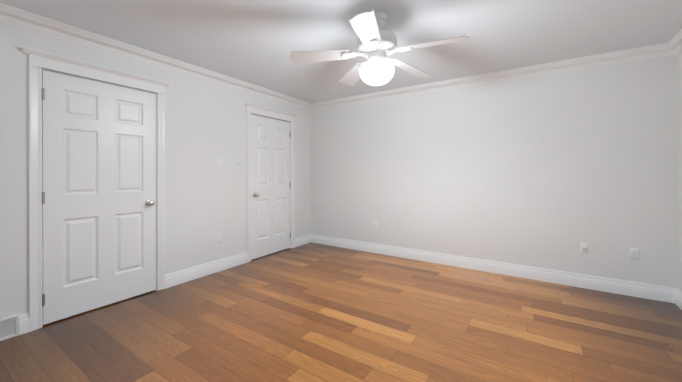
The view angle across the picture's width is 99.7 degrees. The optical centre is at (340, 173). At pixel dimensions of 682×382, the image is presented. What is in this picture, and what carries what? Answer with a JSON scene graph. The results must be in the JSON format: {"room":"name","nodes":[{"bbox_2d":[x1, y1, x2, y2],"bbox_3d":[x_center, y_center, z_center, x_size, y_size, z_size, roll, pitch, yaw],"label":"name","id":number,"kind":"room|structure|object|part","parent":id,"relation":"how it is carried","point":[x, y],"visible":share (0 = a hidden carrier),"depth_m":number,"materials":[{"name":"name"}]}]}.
{"room":"empty bedroom","nodes":[
{"label":"empty bedroom","id":0,"kind":"room"},
{"bbox_2d":[0,22,310,318],"bbox_3d":[-1.840,0.000,3.179,0.120,2.420,4.840,0,0,33],"label":"wall","id":1,"kind":"structure","parent":0,"point":[205,129],"depth_m":3.19,"materials":[{"name":"paint"}]},
{"bbox_2d":[0,314,18,340],"bbox_3d":[-2.518,1.136,2.017,0.014,0.152,0.350,0,0,33],"label":"air vent","id":2,"kind":"object","parent":1,"relation":"in","point":[9,327],"visible":1,"depth_m":2.12,"materials":[{"name":"white metal"}]},
{"bbox_2d":[22,47,169,331],"bbox_3d":[-2.160,0.130,2.640,0.172,2.162,1.048,0,0,33],"label":"door frame","id":3,"kind":"structure","parent":1,"relation":"attached to","point":[38,60],"depth_m":2.27,"materials":[{"name":"paint"}]},
{"bbox_2d":[42,70,155,324],"bbox_3d":[-2.124,0.189,2.608,0.106,2.020,0.838,0,0,33],"label":"door","id":4,"kind":"structure","parent":1,"relation":"in","point":[99,190],"depth_m":2.56,"materials":[{"name":"paint"}]},
{"bbox_3d":[-2.356,1.002,2.275,0.013,0.101,0.024,0,0,33],"label":"door hinge","id":5,"kind":"part","parent":4,"relation":"part of","materials":[{"name":"grey metal"}]},
{"bbox_3d":[-2.356,0.192,2.273,0.013,0.101,0.024,0,0,33],"label":"door hinge","id":6,"kind":"part","parent":4,"relation":"part of","materials":[{"name":"grey metal"}]},
{"bbox_3d":[-2.356,-0.628,2.272,0.013,0.101,0.024,0,0,33],"label":"door hinge","id":7,"kind":"part","parent":4,"relation":"part of","materials":[{"name":"grey metal"}]},
{"bbox_3d":[-1.916,0.296,2.896,0.070,0.066,0.066,0,0,33],"label":"knob","id":8,"kind":"part","parent":4,"relation":"part of","materials":[{"name":"silver metal"}]},
{"bbox_2d":[0,3,311,110],"bbox_3d":[-1.752,-1.157,3.120,0.090,0.105,4.600,0,0,33],"label":"crown molding","id":9,"kind":"structure","parent":1,"relation":"attached to","point":[17,17],"depth_m":2.69,"materials":[{"name":"paint"}]},
{"bbox_2d":[165,252,246,288],"bbox_3d":[-1.568,1.139,3.472,0.019,0.142,1.058,0,0,33],"label":"baseboard","id":10,"kind":"structure","parent":1,"relation":"attached to","point":[182,276],"depth_m":3.38,"materials":[{"name":"paint"}]},
{"bbox_2d":[216,233,220,243],"bbox_3d":[-1.514,0.805,3.564,0.008,0.116,0.072,0,0,33],"label":"electrical outlet","id":11,"kind":"object","parent":1,"relation":"attached to","point":[218,238],"visible":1,"depth_m":3.56,"materials":[{"name":"plastic"}]},
{"bbox_2d":[216,159,221,167],"bbox_3d":[-1.512,-0.125,3.567,0.008,0.116,0.072,0,0,33],"label":"switch plate","id":12,"kind":"object","parent":1,"relation":"attached to","point":[218,163],"visible":1,"depth_m":3.56,"materials":[{"name":"plastic"}]},
{"bbox_2d":[235,160,239,167],"bbox_3d":[-1.356,-0.126,3.795,0.019,0.116,0.072,0,0,33],"label":"toggle light switch","id":13,"kind":"object","parent":1,"relation":"attached to","point":[237,163],"visible":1,"depth_m":3.79,"materials":[{"name":"plastic"}]},
{"bbox_2d":[251,114,289,259],"bbox_3d":[-1.021,0.186,4.304,0.106,2.020,0.780,0,0,33],"label":"door","id":14,"kind":"structure","parent":1,"relation":"in","point":[270,185],"depth_m":4.27,"materials":[{"name":"paint"}]},
{"bbox_2d":[244,103,296,262],"bbox_3d":[-1.061,0.127,4.330,0.172,2.162,1.004,0,0,33],"label":"door frame","id":15,"kind":"structure","parent":1,"relation":"attached to","point":[264,111],"depth_m":4.06,"materials":[{"name":"paint"}]},
{"bbox_2d":[294,234,310,247],"bbox_3d":[-0.659,1.137,4.869,0.019,0.142,0.403,0,0,33],"label":"baseboard","id":16,"kind":"structure","parent":1,"relation":"attached to","point":[305,239],"depth_m":4.86,"materials":[{"name":"paint"}]},
{"bbox_2d":[0,242,681,381],"bbox_3d":[-0.038,1.262,2.009,4.980,0.100,5.000,0,0,33],"label":"floor","id":17,"kind":"structure","parent":0,"point":[311,312],"depth_m":2.21,"materials":[{"name":"brown wood"}]},
{"bbox_2d":[0,0,681,102],"bbox_3d":[0.046,-1.258,1.950,4.620,0.100,4.840,0,0,33],"label":"ceiling","id":18,"kind":"structure","parent":0,"point":[255,42],"depth_m":2.45,"materials":[{"name":"paint"}]},
{"bbox_2d":[290,10,469,85],"bbox_3d":[0.319,-0.948,2.203,1.237,0.521,1.287,0,0,33],"label":"fan","id":19,"kind":"object","parent":18,"relation":"hanging from","point":[376,45],"visible":1,"depth_m":2.15,"materials":[{"name":"white wood"}]},
{"bbox_3d":[-0.162,-0.899,2.206,0.453,0.067,0.151,0,0,-3],"label":"blade","id":20,"kind":"part","parent":19,"relation":"part of","materials":[{"name":"white wood"}]},
{"bbox_3d":[0.121,-0.900,2.640,0.151,0.067,0.453,0,0,-21],"label":"blade","id":21,"kind":"part","parent":19,"relation":"part of","materials":[{"name":"white wood"}]},
{"bbox_3d":[0.163,-0.898,1.803,0.151,0.067,0.453,0,0,15],"label":"blade","id":22,"kind":"part","parent":19,"relation":"part of","materials":[{"name":"white wood"}]},
{"bbox_3d":[0.278,-1.030,2.228,0.310,0.356,0.310,0,0,33],"label":"motor","id":23,"kind":"part","parent":19,"relation":"part of","materials":[{"name":"white metal"}]},
{"bbox_3d":[0.278,-0.772,2.229,0.268,0.169,0.268,0,0,33],"label":"light globe","id":24,"kind":"part","parent":19,"relation":"part of","materials":[{"name":"white glass"}]},
{"bbox_3d":[0.621,-0.900,2.505,0.453,0.067,0.151,0,0,-39],"label":"blade","id":25,"kind":"part","parent":19,"relation":"part of","materials":[{"name":"white wood"}]},
{"bbox_3d":[0.647,-0.899,1.988,0.453,0.067,0.151,0,0,33],"label":"blade","id":26,"kind":"part","parent":19,"relation":"part of","materials":[{"name":"white wood"}]},
{"bbox_2d":[311,55,676,287],"bbox_3d":[1.333,-0.001,3.930,4.380,2.420,0.120,0,0,33],"label":"wall","id":27,"kind":"structure","parent":0,"point":[551,171],"depth_m":3.36,"materials":[{"name":"paint"}]},
{"bbox_2d":[373,221,377,228],"bbox_3d":[0.524,0.783,4.382,0.072,0.116,0.008,0,0,33],"label":"electrical outlet","id":28,"kind":"object","parent":27,"relation":"attached to","point":[375,224],"visible":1,"depth_m":4.38,"materials":[{"name":"plastic"}]},
{"bbox_2d":[312,43,663,109],"bbox_3d":[1.276,-1.158,3.841,4.140,0.105,0.090,0,0,33],"label":"crown molding","id":29,"kind":"structure","parent":27,"relation":"attached to","point":[653,51],"depth_m":3.36,"materials":[{"name":"paint"}]},
{"bbox_2d":[311,234,670,302],"bbox_3d":[1.282,1.138,3.882,4.350,0.142,0.019,0,0,33],"label":"baseboard","id":30,"kind":"structure","parent":27,"relation":"attached to","point":[644,290],"depth_m":3.36,"materials":[{"name":"paint"}]},
{"bbox_2d":[580,242,588,253],"bbox_3d":[2.574,0.785,3.044,0.072,0.116,0.016,0,0,33],"label":"outlet","id":31,"kind":"object","parent":27,"relation":"attached to","point":[584,247],"visible":1,"depth_m":3.04,"materials":[{"name":"plastic"}]},
{"bbox_2d":[629,248,639,260],"bbox_3d":[2.896,0.796,2.839,0.072,0.116,0.008,0,0,33],"label":"electrical outlet","id":32,"kind":"object","parent":27,"relation":"attached to","point":[634,253],"visible":1,"depth_m":2.84,"materials":[{"name":"plastic"}]},
{"bbox_2d":[677,52,681,291],"bbox_3d":[1.932,0.004,0.725,0.120,2.420,4.840,0,0,33],"label":"wall","id":33,"kind":"structure","parent":0,"point":[679,171],"depth_m":2.64,"materials":[{"name":"paint"}]},
{"bbox_2d":[664,29,681,56],"bbox_3d":[1.844,-1.154,0.781,0.090,0.105,4.600,0,0,33],"label":"crown molding","id":34,"kind":"structure","parent":33,"relation":"attached to","point":[673,47],"depth_m":2.62,"materials":[{"name":"paint"}]},
{"bbox_2d":[671,287,681,309],"bbox_3d":[1.874,1.143,0.765,0.019,0.142,4.600,0,0,33],"label":"baseboard","id":35,"kind":"structure","parent":33,"relation":"attached to","point":[676,295],"depth_m":2.65,"materials":[{"name":"paint"}]}
]}

